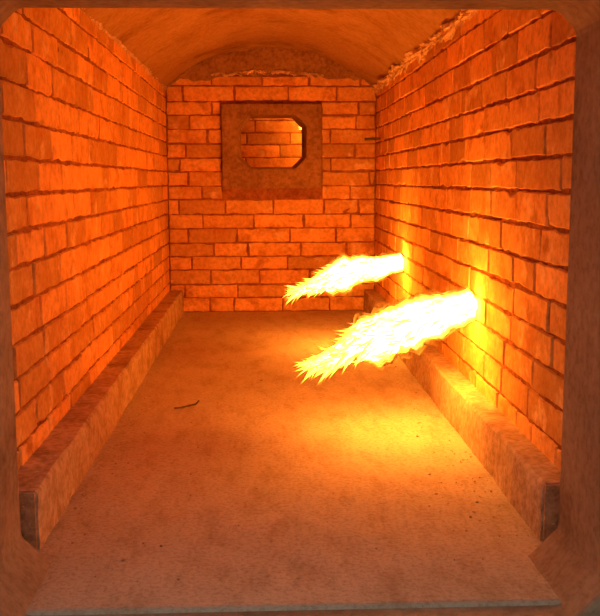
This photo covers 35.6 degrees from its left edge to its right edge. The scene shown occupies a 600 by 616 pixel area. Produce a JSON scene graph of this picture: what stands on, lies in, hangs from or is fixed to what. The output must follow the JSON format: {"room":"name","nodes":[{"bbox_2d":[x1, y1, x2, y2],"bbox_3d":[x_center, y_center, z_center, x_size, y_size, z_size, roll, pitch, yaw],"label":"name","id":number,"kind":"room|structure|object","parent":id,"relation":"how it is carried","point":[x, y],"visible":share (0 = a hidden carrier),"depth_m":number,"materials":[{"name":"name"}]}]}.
{"room":"furnace interior","nodes":[
{"label":"furnace interior","id":0,"kind":"room"},
{"bbox_2d":[0,8,169,469],"bbox_3d":[-0.711,-0.355,3.216,0.214,1.176,3.320,0,8,-2],"label":"wall","id":1,"kind":"structure","parent":0,"point":[84,123],"depth_m":2.37,"materials":[{"name":"brick"}]},
{"bbox_2d":[18,290,183,549],"bbox_3d":[-0.574,0.181,3.250,0.082,0.124,3.120,0,8,-2],"label":"ledge","id":2,"kind":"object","parent":1,"relation":"attached to","point":[54,472],"depth_m":2.26,"materials":[{"name":"beige stone"}]},
{"bbox_2d":[79,8,166,89],"bbox_3d":[-0.600,-0.873,3.074,0.019,0.026,3.170,0,8,-2],"label":"trim","id":3,"kind":"structure","parent":1,"relation":"attached to","point":[99,25],"depth_m":3.21,"materials":[{"name":"beige stone"}]},
{"bbox_2d":[80,8,460,85],"bbox_3d":[-0.082,-1.034,3.101,1.274,0.353,3.278,0,8,-2],"label":"ceiling","id":4,"kind":"structure","parent":0,"point":[168,41],"depth_m":3.71,"materials":[{"name":"beige concrete"}]},
{"bbox_2d":[165,73,376,311],"bbox_3d":[-0.144,-0.722,4.783,1.450,1.476,0.143,0,8,-2],"label":"wall","id":5,"kind":"structure","parent":0,"point":[231,250],"depth_m":4.75,"materials":[{"name":"brick"}]},
{"bbox_2d":[211,70,323,77],"bbox_3d":[-0.162,-1.163,4.638,0.560,0.038,0.021,0,8,-2],"label":"trim","id":6,"kind":"structure","parent":5,"relation":"attached to","point":[250,71],"depth_m":4.64,"materials":[{"name":"beige stone"}]},
{"bbox_2d":[167,46,372,87],"bbox_3d":[-0.143,-1.210,4.645,1.050,0.211,0.028,0,8,-2],"label":"trim","id":7,"kind":"structure","parent":5,"relation":"attached to","point":[267,59],"depth_m":4.64,"materials":[{"name":"brown stone"}]},
{"bbox_2d":[221,103,321,188],"bbox_3d":[-0.144,-0.820,4.757,0.500,0.420,0.168,0,8,-2],"label":"window","id":8,"kind":"structure","parent":5,"relation":"in","point":[306,172],"depth_m":4.68,"materials":[{"name":"brown stone"}]},
{"bbox_2d":[241,118,301,166],"bbox_3d":[-0.158,-0.833,5.133,1.360,1.160,0.579,0,8,-2],"label":"wall","id":9,"kind":"structure","parent":0,"point":[265,142],"depth_m":5.31,"materials":[{"name":"brick"}]},
{"bbox_2d":[25,310,561,615],"bbox_3d":[-0.076,0.279,3.204,1.166,0.088,3.475,0,8,-2],"label":"floor","id":10,"kind":"structure","parent":0,"point":[319,458],"depth_m":1.99,"materials":[{"name":"beige concrete"}]},
{"bbox_2d":[19,493,36,549],"bbox_3d":[-0.501,0.389,1.692,0.043,0.110,0.012,0,8,-2],"label":"plate","id":11,"kind":"object","parent":10,"relation":"on","point":[26,500],"visible":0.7,"depth_m":1.69,"materials":[{"name":"stone"}]},
{"bbox_2d":[174,400,198,408],"bbox_3d":[-0.333,0.288,2.781,0.018,0.010,0.096,7,11,43],"label":"wire","id":12,"kind":"object","parent":10,"relation":"on","point":[198,400],"visible":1,"depth_m":2.77,"materials":[{"name":"metal"}]},
{"bbox_2d":[58,314,517,581],"bbox_3d":[-0.070,0.241,3.161,0.910,0.006,3.203,0,8,-2],"label":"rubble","id":13,"kind":"object","parent":10,"relation":"on","point":[83,494],"visible":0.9,"depth_m":2.11,"materials":[{"name":"brown stone"}]},
{"bbox_2d":[543,484,559,540],"bbox_3d":[0.470,0.382,1.729,0.035,0.110,0.012,0,8,-2],"label":"plate","id":14,"kind":"object","parent":10,"relation":"on","point":[551,492],"visible":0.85,"depth_m":1.73,"materials":[{"name":"stone"}]},
{"bbox_2d":[0,0,599,615],"bbox_3d":[-0.012,-0.129,1.467,2.000,1.900,0.260,0,8,-2],"label":"door frame","id":15,"kind":"structure","parent":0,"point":[568,559],"depth_m":1.53,"materials":[{"name":"brown stone"}]},
{"bbox_2d":[375,10,575,470],"bbox_3d":[0.547,-0.365,3.264,0.215,1.176,3.320,0,8,-2],"label":"wall","id":16,"kind":"structure","parent":0,"point":[474,149],"depth_m":2.31,"materials":[{"name":"brick"}]},
{"bbox_2d":[281,254,403,304],"bbox_3d":[0.173,-0.119,3.745,0.506,0.221,0.154,-2,8,-11],"label":"flame","id":17,"kind":"object","parent":16,"relation":"attached to","point":[340,275],"visible":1,"depth_m":3.72,"materials":[{"name":"yellow"}]},
{"bbox_2d":[365,137,380,140],"bbox_3d":[0.362,-0.822,4.548,0.095,0.015,0.014,0,8,-2],"label":"probe","id":18,"kind":"object","parent":16,"relation":"attached to","point":[372,138],"visible":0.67,"depth_m":4.54,"materials":[{"name":"metal"}]},
{"bbox_2d":[293,291,477,386],"bbox_3d":[0.220,0.072,2.474,0.494,0.265,0.200,0,8,-2],"label":"flame","id":19,"kind":"object","parent":16,"relation":"attached to","point":[377,338],"visible":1,"depth_m":2.44,"materials":[{"name":"yellow"}]},
{"bbox_2d":[372,9,479,94],"bbox_3d":[0.427,-0.867,3.115,0.042,0.069,3.170,0,8,-2],"label":"trim","id":20,"kind":"structure","parent":16,"relation":"attached to","point":[448,29],"depth_m":3.21,"materials":[{"name":"stone"}]},
{"bbox_2d":[363,289,560,540],"bbox_3d":[0.422,0.173,3.288,0.072,0.124,3.120,0,8,-2],"label":"ledge","id":21,"kind":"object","parent":16,"relation":"attached to","point":[521,471],"depth_m":2.22,"materials":[{"name":"beige stone"}]}
]}

